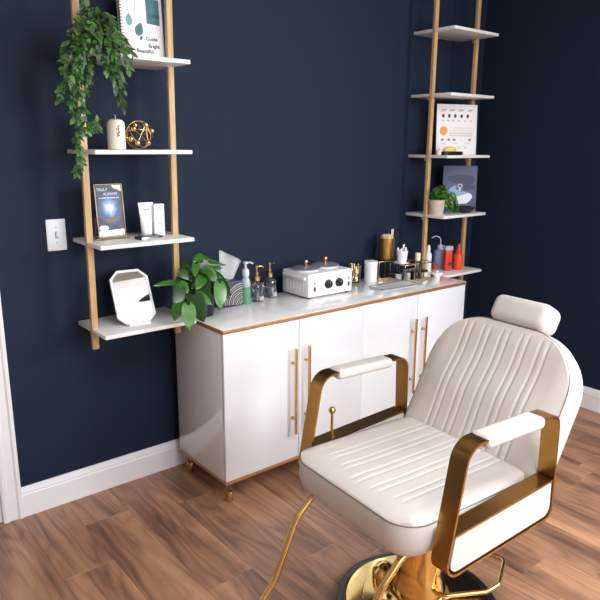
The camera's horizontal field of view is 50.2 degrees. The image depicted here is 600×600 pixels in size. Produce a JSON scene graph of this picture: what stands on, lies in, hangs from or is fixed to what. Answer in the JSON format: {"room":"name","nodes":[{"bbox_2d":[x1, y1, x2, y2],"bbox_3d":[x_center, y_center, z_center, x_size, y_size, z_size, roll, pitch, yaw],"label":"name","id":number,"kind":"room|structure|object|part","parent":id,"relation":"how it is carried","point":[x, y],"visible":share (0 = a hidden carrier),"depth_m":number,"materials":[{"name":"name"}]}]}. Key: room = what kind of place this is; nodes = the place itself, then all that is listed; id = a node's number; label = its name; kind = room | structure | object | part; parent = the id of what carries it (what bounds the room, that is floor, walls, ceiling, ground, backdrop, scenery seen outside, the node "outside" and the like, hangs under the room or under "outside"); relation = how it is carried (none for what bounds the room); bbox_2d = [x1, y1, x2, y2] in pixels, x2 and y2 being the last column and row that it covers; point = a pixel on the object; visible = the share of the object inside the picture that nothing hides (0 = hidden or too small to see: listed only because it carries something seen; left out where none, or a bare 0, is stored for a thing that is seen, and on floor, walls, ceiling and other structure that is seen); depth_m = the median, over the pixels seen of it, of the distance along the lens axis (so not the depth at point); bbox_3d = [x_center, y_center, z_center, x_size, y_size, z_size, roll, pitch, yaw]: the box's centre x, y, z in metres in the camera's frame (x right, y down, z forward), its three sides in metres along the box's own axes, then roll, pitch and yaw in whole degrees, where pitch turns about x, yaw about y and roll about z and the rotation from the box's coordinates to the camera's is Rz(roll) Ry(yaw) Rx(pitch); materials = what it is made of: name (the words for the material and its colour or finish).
{"room":"salon","nodes":[
{"label":"salon","id":0,"kind":"room"},
{"bbox_2d":[0,0,487,522],"bbox_3d":[-0.831,-0.512,2.629,5.192,2.760,0.100,-11,17,-38],"label":"wall","id":1,"kind":"structure","parent":0,"point":[300,121],"depth_m":2.88,"materials":[{"name":"blue paint"}]},
{"bbox_2d":[0,500,2,522],"bbox_3d":[-1.556,-0.033,2.138,0.845,2.030,0.099,-11,17,-38],"label":"trim","id":2,"kind":"structure","parent":1,"relation":"attached to","point":[1,517],"depth_m":2.59,"materials":[{"name":"white paint"}]},
{"bbox_2d":[0,297,23,523],"bbox_3d":[-1.518,-0.059,2.083,0.995,2.105,0.020,-11,17,-38],"label":"trim","id":3,"kind":"structure","parent":1,"relation":"attached to","point":[10,487],"depth_m":2.54,"materials":[{"name":"white paint"}]},
{"bbox_2d":[45,219,66,250],"bbox_3d":[-0.954,-0.254,2.511,0.076,0.124,0.017,-11,17,-38],"label":"light switch","id":4,"kind":"object","parent":1,"relation":"attached to","point":[55,228],"visible":1,"depth_m":2.51,"materials":[{"name":"plastic"}]},
{"bbox_2d":[21,438,186,516],"bbox_3d":[-0.011,0.621,3.521,2.916,0.128,0.016,-11,17,-38],"label":"baseboard","id":5,"kind":"structure","parent":1,"relation":"attached to","point":[37,497],"depth_m":2.82,"materials":[{"name":"white paint"}]},
{"bbox_2d":[61,0,195,349],"bbox_3d":[-0.661,-0.669,2.469,0.411,1.718,0.280,-11,17,-38],"label":"ladder shelf","id":6,"kind":"object","parent":1,"relation":"attached to","point":[107,327],"visible":0.66,"depth_m":2.50,"materials":[{"name":"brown wood"}]},
{"bbox_3d":[-0.801,-0.642,2.354,0.044,1.718,0.020,-11,17,-38],"label":"post","id":7,"kind":"part","parent":6,"relation":"part of","materials":[{"name":"brown wood"}]},
{"bbox_2d":[54,0,137,178],"bbox_3d":[-0.699,-0.757,2.231,0.200,0.660,0.292,3,14,11],"label":"trailing plant","id":8,"kind":"object","parent":6,"relation":"on","point":[98,36],"visible":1,"depth_m":2.19,"materials":[{"name":"green plant"}]},
{"bbox_2d":[93,184,129,239],"bbox_3d":[-0.747,-0.347,2.510,0.140,0.212,0.081,-12,18,-41],"label":"flyer","id":9,"kind":"object","parent":6,"relation":"on","point":[108,198],"visible":1,"depth_m":2.50,"materials":[{"name":"gold metal"},{"name":"dark blue printed paper"}]},
{"bbox_2d":[107,116,125,149],"bbox_3d":[-0.699,-0.637,2.435,0.067,0.127,0.068,-11,17,-38],"label":"pillar candle","id":10,"kind":"object","parent":6,"relation":"on","point":[116,138],"visible":1,"depth_m":2.41,"materials":[{"name":"beige wax"}]},
{"bbox_2d":[109,269,155,326],"bbox_3d":[-0.677,-0.011,2.601,0.158,0.208,0.138,-8,16,-32],"label":"vanity mirror","id":11,"kind":"object","parent":6,"relation":"on","point":[130,289],"visible":1,"depth_m":2.60,"materials":[{"name":"white plastic"}]},
{"bbox_2d":[125,121,153,148],"bbox_3d":[-0.627,-0.642,2.491,0.109,0.108,0.103,-11,17,-38],"label":"orb","id":12,"kind":"object","parent":6,"relation":"on","point":[145,124],"visible":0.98,"depth_m":2.47,"materials":[{"name":"gold metal"}]},
{"bbox_2d":[116,0,164,56],"bbox_3d":[-0.615,-1.050,2.469,0.177,0.251,0.048,-11,17,-38],"label":"book","id":13,"kind":"object","parent":6,"relation":"on","point":[140,21],"visible":0.91,"depth_m":2.46,"materials":[{"name":"white paper"}]},
{"bbox_3d":[-0.571,-1.112,2.478,0.055,0.094,0.001,-11,13,-38],"label":"title panel","id":14,"kind":"part","parent":13,"relation":"part of","materials":[{"name":"teal paper"}]},
{"bbox_2d":[138,202,152,234],"bbox_3d":[-0.626,-0.329,2.608,0.048,0.135,0.045,2,14,9],"label":"tube","id":15,"kind":"object","parent":6,"relation":"on","point":[145,208],"visible":0.91,"depth_m":2.60,"materials":[{"name":"white plastic"}]},
{"bbox_2d":[135,234,162,239],"bbox_3d":[-0.601,-0.251,2.549,0.042,0.011,0.110,10,17,35],"label":"card holder","id":16,"kind":"object","parent":6,"relation":"on","point":[151,236],"visible":1,"depth_m":2.54,"materials":[{"name":"silver plastic"}]},
{"bbox_2d":[152,203,164,234],"bbox_3d":[-0.585,-0.332,2.634,0.044,0.128,0.035,-9,17,-34],"label":"carton","id":17,"kind":"object","parent":6,"relation":"on","point":[158,225],"visible":0.92,"depth_m":2.62,"materials":[{"name":"white cardboard"}]},
{"bbox_3d":[-0.517,-0.695,2.580,0.044,1.718,0.020,-11,17,-38],"label":"post","id":18,"kind":"part","parent":6,"relation":"part of","materials":[{"name":"brown wood"}]},
{"bbox_2d":[406,0,498,279],"bbox_3d":[0.864,-0.932,3.687,0.393,1.760,0.280,-11,17,-38],"label":"ladder shelf","id":19,"kind":"object","parent":1,"relation":"attached to","point":[454,33],"visible":0.75,"depth_m":3.61,"materials":[{"name":"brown wood"}]},
{"bbox_2d":[426,245,431,260],"bbox_3d":[0.758,-0.248,3.790,0.042,0.156,0.042,-11,17,-38],"label":"spray bottle","id":20,"kind":"object","parent":19,"relation":"on","point":[428,254],"visible":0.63,"depth_m":3.77,"materials":[{"name":"white plastic"}]},
{"bbox_3d":[0.724,-0.905,3.571,0.025,1.760,0.020,-11,17,-38],"label":"post","id":21,"kind":"part","parent":19,"relation":"part of","materials":[{"name":"brown wood"}]},
{"bbox_2d":[432,236,443,268],"bbox_3d":[0.831,-0.291,3.875,0.132,0.201,0.078,-11,17,-38],"label":"wash bottle","id":22,"kind":"object","parent":19,"relation":"on","point":[438,253],"visible":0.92,"depth_m":3.87,"materials":[{"name":"blue plastic"}]},
{"bbox_2d":[428,185,458,214],"bbox_3d":[0.818,-0.573,3.654,0.213,0.167,0.131,-11,17,-38],"label":"potted plant","id":23,"kind":"object","parent":19,"relation":"on","point":[440,197],"visible":1,"depth_m":3.62,"materials":[{"name":"green plant"}]},
{"bbox_3d":[0.776,-0.529,3.650,0.100,0.085,0.100,-11,17,-38],"label":"pot","id":24,"kind":"part","parent":23,"relation":"part of","materials":[{"name":"beige ceramic"}]},
{"bbox_2d":[443,245,452,270],"bbox_3d":[0.879,-0.249,3.813,0.050,0.149,0.038,-4,14,-19],"label":"lotion bottle","id":25,"kind":"object","parent":19,"relation":"on","point":[448,249],"visible":1,"depth_m":3.80,"materials":[{"name":"red plastic"}]},
{"bbox_2d":[441,147,462,154],"bbox_3d":[0.841,-0.832,3.570,0.144,0.046,0.048,-8,16,-32],"label":"dish","id":26,"kind":"object","parent":19,"relation":"on","point":[447,150],"visible":0.99,"depth_m":3.54,"materials":[{"name":"black plastic"}]},
{"bbox_3d":[0.841,-0.819,3.573,0.144,0.020,0.048,-8,16,-32],"label":"dish","id":27,"kind":"part","parent":26,"relation":"part of","materials":[{"name":"black plastic"}]},
{"bbox_2d":[434,104,477,154],"bbox_3d":[0.901,-0.986,3.710,0.270,0.283,0.037,-4,14,-19],"label":"book","id":28,"kind":"object","parent":19,"relation":"on","point":[455,125],"visible":0.99,"depth_m":3.69,"materials":[{"name":"white paper"}]},
{"bbox_2d":[452,244,462,269],"bbox_3d":[0.952,-0.262,3.850,0.060,0.157,0.060,-11,17,-38],"label":"bottle","id":29,"kind":"object","parent":19,"relation":"on","point":[458,256],"visible":1,"depth_m":3.83,"materials":[{"name":"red plastic"}]},
{"bbox_2d":[442,166,477,210],"bbox_3d":[0.952,-0.666,3.828,0.206,0.268,0.030,-1,14,-4],"label":"art print","id":30,"kind":"object","parent":19,"relation":"on","point":[462,180],"visible":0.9,"depth_m":3.81,"materials":[{"name":"blue paper"}]},
{"bbox_2d":[458,206,475,212],"bbox_3d":[0.972,-0.531,3.765,0.124,0.036,0.124,-11,17,-38],"label":"bowl","id":31,"kind":"object","parent":19,"relation":"on","point":[463,209],"visible":0.84,"depth_m":3.73,"materials":[{"name":"black ceramic"}]},
{"bbox_3d":[1.008,-0.958,3.797,0.025,1.760,0.020,-11,17,-38],"label":"post","id":32,"kind":"part","parent":19,"relation":"part of","materials":[{"name":"brown wood"}]},
{"bbox_2d":[0,407,599,599],"bbox_3d":[0.583,1.286,1.270,5.192,0.100,4.600,-11,17,-38],"label":"floor","id":33,"kind":"structure","parent":0,"point":[172,533],"depth_m":2.46,"materials":[{"name":"brown wood"}]},
{"bbox_2d":[175,276,465,501],"bbox_3d":[0.182,0.353,3.250,1.570,0.778,0.429,-11,17,-38],"label":"sideboard","id":34,"kind":"object","parent":33,"relation":"on","point":[245,372],"visible":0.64,"depth_m":2.86,"materials":[{"name":"white wood"}]},
{"bbox_2d":[187,462,193,472],"bbox_3d":[-0.514,0.782,3.010,0.033,0.048,0.033,-11,17,-38],"label":"furniture leg","id":35,"kind":"object","parent":34,"relation":"attached to","point":[190,465],"depth_m":3.00,"materials":[{"name":"gold metal"}]},
{"bbox_2d":[153,253,230,330],"bbox_3d":[-0.427,-0.045,2.658,0.238,0.266,0.395,4,14,17],"label":"potted plant","id":36,"kind":"object","parent":34,"relation":"on","point":[193,288],"visible":1,"depth_m":2.63,"materials":[{"name":"green plant"}]},
{"bbox_3d":[-0.420,0.017,2.766,0.112,0.095,0.112,-11,17,-38],"label":"pot","id":37,"kind":"part","parent":36,"relation":"part of","materials":[{"name":"ceramic"}]},
{"bbox_2d":[211,250,242,307],"bbox_3d":[-0.332,-0.105,2.935,0.149,0.254,0.119,-9,17,-35],"label":"tissue box","id":38,"kind":"object","parent":34,"relation":"on","point":[232,263],"visible":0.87,"depth_m":2.91,"materials":[{"name":"blue paper"}]},
{"bbox_2d":[225,283,242,305],"bbox_3d":[-0.301,-0.024,2.906,0.095,0.102,0.005,-9,17,-35],"label":"print","id":39,"kind":"object","parent":38,"relation":"attached to","point":[239,283],"depth_m":2.91},
{"bbox_3d":[-0.305,0.797,2.751,0.029,0.051,0.029,-11,17,-38],"label":"leg","id":40,"kind":"part","parent":34,"relation":"part of","materials":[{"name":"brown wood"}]},
{"bbox_2d":[225,490,232,501],"bbox_3d":[-0.306,0.844,2.762,0.033,0.048,0.033,-11,17,-38],"label":"furniture leg","id":41,"kind":"object","parent":34,"relation":"attached to","point":[228,493],"depth_m":2.75,"materials":[{"name":"gold metal"}]},
{"bbox_2d":[242,261,252,303],"bbox_3d":[-0.246,-0.081,2.961,0.054,0.197,0.043,-11,17,-38],"label":"pump bottle","id":42,"kind":"object","parent":34,"relation":"on","point":[246,288],"visible":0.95,"depth_m":2.94,"materials":[{"name":"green plastic"}]},
{"bbox_2d":[250,265,263,301],"bbox_3d":[-0.204,-0.081,3.013,0.068,0.172,0.067,2,14,7],"label":"soap dispenser","id":43,"kind":"object","parent":34,"relation":"on","point":[257,287],"visible":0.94,"depth_m":3.00,"materials":[{"name":"clear glass"}]},
{"bbox_2d":[250,281,263,301],"bbox_3d":[-0.205,-0.045,3.022,0.068,0.098,0.068,12,18,39],"label":"bottle","id":44,"kind":"object","parent":43,"relation":"attached to","point":[257,287],"depth_m":3.00,"materials":[{"name":"clear glass"}]},
{"bbox_3d":[-0.163,0.425,2.746,0.388,0.647,0.019,-11,17,-38],"label":"door","id":45,"kind":"part","parent":34,"relation":"part of","materials":[{"name":"white paint"}]},
{"bbox_2d":[263,261,276,297],"bbox_3d":[-0.147,-0.101,3.098,0.068,0.172,0.067,-2,14,-8],"label":"soap dispenser","id":46,"kind":"object","parent":34,"relation":"on","point":[269,283],"visible":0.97,"depth_m":3.08,"materials":[{"name":"clear glass"}]},
{"bbox_2d":[263,277,275,297],"bbox_3d":[-0.148,-0.065,3.106,0.068,0.098,0.068,7,15,25],"label":"bottle","id":47,"kind":"object","parent":46,"relation":"on","point":[269,283],"depth_m":3.08,"materials":[{"name":"clear glass"}]},
{"bbox_3d":[-0.024,0.403,2.825,0.016,0.402,0.032,-11,17,-38],"label":"handle","id":48,"kind":"part","parent":34,"relation":"part of","materials":[{"name":"gold metal"}]},
{"bbox_3d":[0.035,0.392,2.872,0.016,0.402,0.032,-11,17,-38],"label":"handle","id":49,"kind":"part","parent":34,"relation":"part of","materials":[{"name":"gold metal"}]},
{"bbox_2d":[282,256,351,298],"bbox_3d":[0.092,-0.121,3.187,0.313,0.172,0.221,-11,17,-38],"label":"wax warmer","id":50,"kind":"object","parent":34,"relation":"on","point":[320,278],"visible":1,"depth_m":3.12,"materials":[{"name":"white plastic"}]},
{"bbox_3d":[-0.029,-0.115,3.098,0.016,0.016,0.170,-11,17,-38],"label":"carry handle","id":51,"kind":"part","parent":50,"relation":"part of","materials":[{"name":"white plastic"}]},
{"bbox_3d":[0.028,-0.162,3.147,0.141,0.014,0.141,-11,17,-38],"label":"lid","id":52,"kind":"part","parent":50,"relation":"part of","materials":[{"name":"metal"}]},
{"bbox_3d":[0.127,-0.184,3.241,0.141,0.014,0.141,-11,17,-38],"label":"lid","id":53,"kind":"part","parent":50,"relation":"part of","materials":[{"name":"metal"}]},
{"bbox_3d":[0.141,0.369,2.988,0.390,0.647,0.019,-11,17,-38],"label":"door","id":54,"kind":"part","parent":34,"relation":"part of","materials":[{"name":"white paint"}]},
{"bbox_2d":[196,276,464,330],"bbox_3d":[0.175,-0.019,3.172,1.568,0.018,0.399,-11,17,-38],"label":"countertop","id":55,"kind":"structure","parent":34,"relation":"on","point":[285,305],"depth_m":2.98,"materials":[{"name":"white stone"}]},
{"bbox_2d":[348,263,360,282],"bbox_3d":[0.292,-0.149,3.447,0.074,0.107,0.074,-11,17,-38],"label":"glass tumbler","id":56,"kind":"object","parent":34,"relation":"on","point":[356,268],"visible":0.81,"depth_m":3.42,"materials":[{"name":"gold metal"}]},
{"bbox_2d":[364,260,377,281],"bbox_3d":[0.383,-0.157,3.471,0.074,0.112,0.074,-11,17,-38],"label":"jar","id":57,"kind":"object","parent":34,"relation":"on","point":[370,266],"visible":1,"depth_m":3.44,"materials":[{"name":"plastic"}]},
{"bbox_3d":[0.383,-0.202,3.460,0.074,0.018,0.074,-11,17,-38],"label":"lid","id":58,"kind":"part","parent":57,"relation":"part of","materials":[{"name":"white plastic"}]},
{"bbox_2d":[367,258,397,279],"bbox_3d":[0.461,-0.181,3.597,0.142,0.100,0.104,-9,17,-34],"label":"glass box","id":59,"kind":"object","parent":34,"relation":"on","point":[383,267],"visible":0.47,"depth_m":3.54,"materials":[{"name":"gold metal"}]},
{"bbox_3d":[0.461,-0.228,3.586,0.138,0.002,0.100,-9,17,-34],"label":"glass lid","id":60,"kind":"part","parent":59,"relation":"part of","materials":[{"name":"clear glass"}]},
{"bbox_2d":[378,229,394,259],"bbox_3d":[0.487,-0.314,3.587,0.094,0.163,0.089,-11,17,-38],"label":"pot","id":61,"kind":"object","parent":59,"relation":"on","point":[386,241],"visible":1,"depth_m":3.56,"materials":[{"name":"gold metal"}]},
{"bbox_3d":[0.461,-0.179,3.597,0.140,0.090,0.102,-9,17,-34],"label":"glass panel","id":62,"kind":"part","parent":59,"relation":"part of","materials":[{"name":"clear glass"}]},
{"bbox_3d":[0.443,0.312,3.229,0.390,0.647,0.019,-11,17,-38],"label":"door","id":63,"kind":"part","parent":34,"relation":"part of","materials":[{"name":"white paint"}]},
{"bbox_2d":[369,280,418,290],"bbox_3d":[0.496,-0.077,3.362,0.278,0.010,0.120,-9,17,-35],"label":"glass tray","id":64,"kind":"object","parent":34,"relation":"on","point":[393,285],"visible":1,"depth_m":3.36,"materials":[{"name":"glass"}]},
{"bbox_2d":[390,259,433,280],"bbox_3d":[0.625,-0.170,3.583,0.219,0.088,0.122,-9,17,-34],"label":"glass box","id":65,"kind":"object","parent":34,"relation":"on","point":[414,270],"visible":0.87,"depth_m":3.54,"materials":[{"name":"clear glass"}]},
{"bbox_2d":[394,244,407,263],"bbox_3d":[0.562,-0.253,3.518,0.063,0.103,0.063,-11,17,-38],"label":"cup","id":66,"kind":"object","parent":65,"relation":"on","point":[402,254],"visible":1,"depth_m":3.50,"materials":[{"name":"white plastic"}]},
{"bbox_2d":[415,252,420,261],"bbox_3d":[0.669,-0.207,3.646,0.031,0.124,0.031,-11,17,-38],"label":"bottle","id":67,"kind":"object","parent":65,"relation":"in","point":[417,254],"visible":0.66,"depth_m":3.63,"materials":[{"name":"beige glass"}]},
{"bbox_3d":[0.584,0.290,3.308,0.016,0.402,0.032,-11,17,-38],"label":"handle","id":68,"kind":"part","parent":34,"relation":"part of","materials":[{"name":"gold metal"}]},
{"bbox_3d":[0.645,0.279,3.357,0.016,0.402,0.032,-11,17,-38],"label":"handle","id":69,"kind":"part","parent":34,"relation":"part of","materials":[{"name":"gold metal"}]},
{"bbox_2d":[432,271,442,277],"bbox_3d":[0.771,-0.147,3.603,0.066,0.037,0.066,-11,17,-38],"label":"lidded dish","id":70,"kind":"object","parent":34,"relation":"on","point":[436,274],"visible":1,"depth_m":3.59,"materials":[{"name":"white ceramic"}]},
{"bbox_3d":[0.748,0.256,3.471,0.388,0.647,0.019,-11,17,-38],"label":"door","id":71,"kind":"part","parent":34,"relation":"part of","materials":[{"name":"white paint"}]},
{"bbox_2d":[259,295,582,599],"bbox_3d":[0.359,0.538,2.030,1.074,0.995,0.693,-9,17,-34],"label":"salon chair","id":72,"kind":"object","parent":33,"relation":"on","point":[445,481],"visible":1,"depth_m":2.02,"materials":[{"name":"white leather"}]},
{"bbox_3d":[0.119,0.452,2.247,0.040,0.165,0.024,6,15,21],"label":"recline lever","id":73,"kind":"part","parent":72,"relation":"part of","materials":[{"name":"gold metal"}]},
{"bbox_3d":[0.196,0.400,2.253,0.458,0.365,0.056,-9,17,-34],"label":"arm frame","id":74,"kind":"part","parent":72,"relation":"part of","materials":[{"name":"gold metal"}]},
{"bbox_3d":[0.199,0.446,2.267,0.416,0.034,0.054,-9,17,-34],"label":"arm rail","id":75,"kind":"part","parent":72,"relation":"part of","materials":[{"name":"gold metal"}]},
{"bbox_3d":[0.195,0.501,2.277,0.426,0.128,0.052,-9,17,-34],"label":"panel","id":76,"kind":"part","parent":72,"relation":"part of","materials":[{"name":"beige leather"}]},
{"bbox_3d":[0.328,0.557,2.002,0.515,0.125,0.538,-9,17,-34],"label":"seat","id":77,"kind":"part","parent":72,"relation":"part of","materials":[{"name":"beige leather"}]},
{"bbox_3d":[0.389,0.978,2.128,0.475,0.054,0.475,-9,17,-34],"label":"plate","id":78,"kind":"part","parent":72,"relation":"part of","materials":[{"name":"gold metal"}]},
{"bbox_3d":[0.565,0.909,2.105,0.310,0.025,0.164,-5,15,-20],"label":"pump lever","id":79,"kind":"part","parent":72,"relation":"part of","materials":[{"name":"gold metal"}]},
{"bbox_3d":[0.658,0.310,2.182,0.316,0.451,0.564,-9,17,-34],"label":"backrest","id":80,"kind":"part","parent":72,"relation":"part of","materials":[{"name":"beige leather"}]},
{"bbox_3d":[0.550,0.519,1.769,0.458,0.365,0.056,-9,17,-34],"label":"arm frame","id":81,"kind":"part","parent":72,"relation":"part of","materials":[{"name":"gold metal"}]},
{"bbox_3d":[0.549,0.620,1.793,0.426,0.128,0.052,-9,17,-34],"label":"panel","id":82,"kind":"part","parent":72,"relation":"part of","materials":[{"name":"beige leather"}]},
{"bbox_3d":[0.554,0.566,1.783,0.416,0.034,0.054,-9,17,-34],"label":"arm rail","id":83,"kind":"part","parent":72,"relation":"part of","materials":[{"name":"gold metal"}]},
{"bbox_2d":[465,0,599,389],"bbox_3d":[2.564,-0.460,2.505,0.100,2.760,4.400,-11,17,-38],"label":"wall","id":84,"kind":"structure","parent":0,"point":[537,238],"depth_m":3.77,"materials":[{"name":"blue paint"}]},
{"bbox_2d":[580,386,599,412],"bbox_3d":[2.511,0.818,2.776,0.016,0.128,4.400,-11,17,-38],"label":"baseboard","id":85,"kind":"structure","parent":84,"relation":"attached to","point":[590,398],"depth_m":3.73,"materials":[{"name":"white paint"}]}
]}

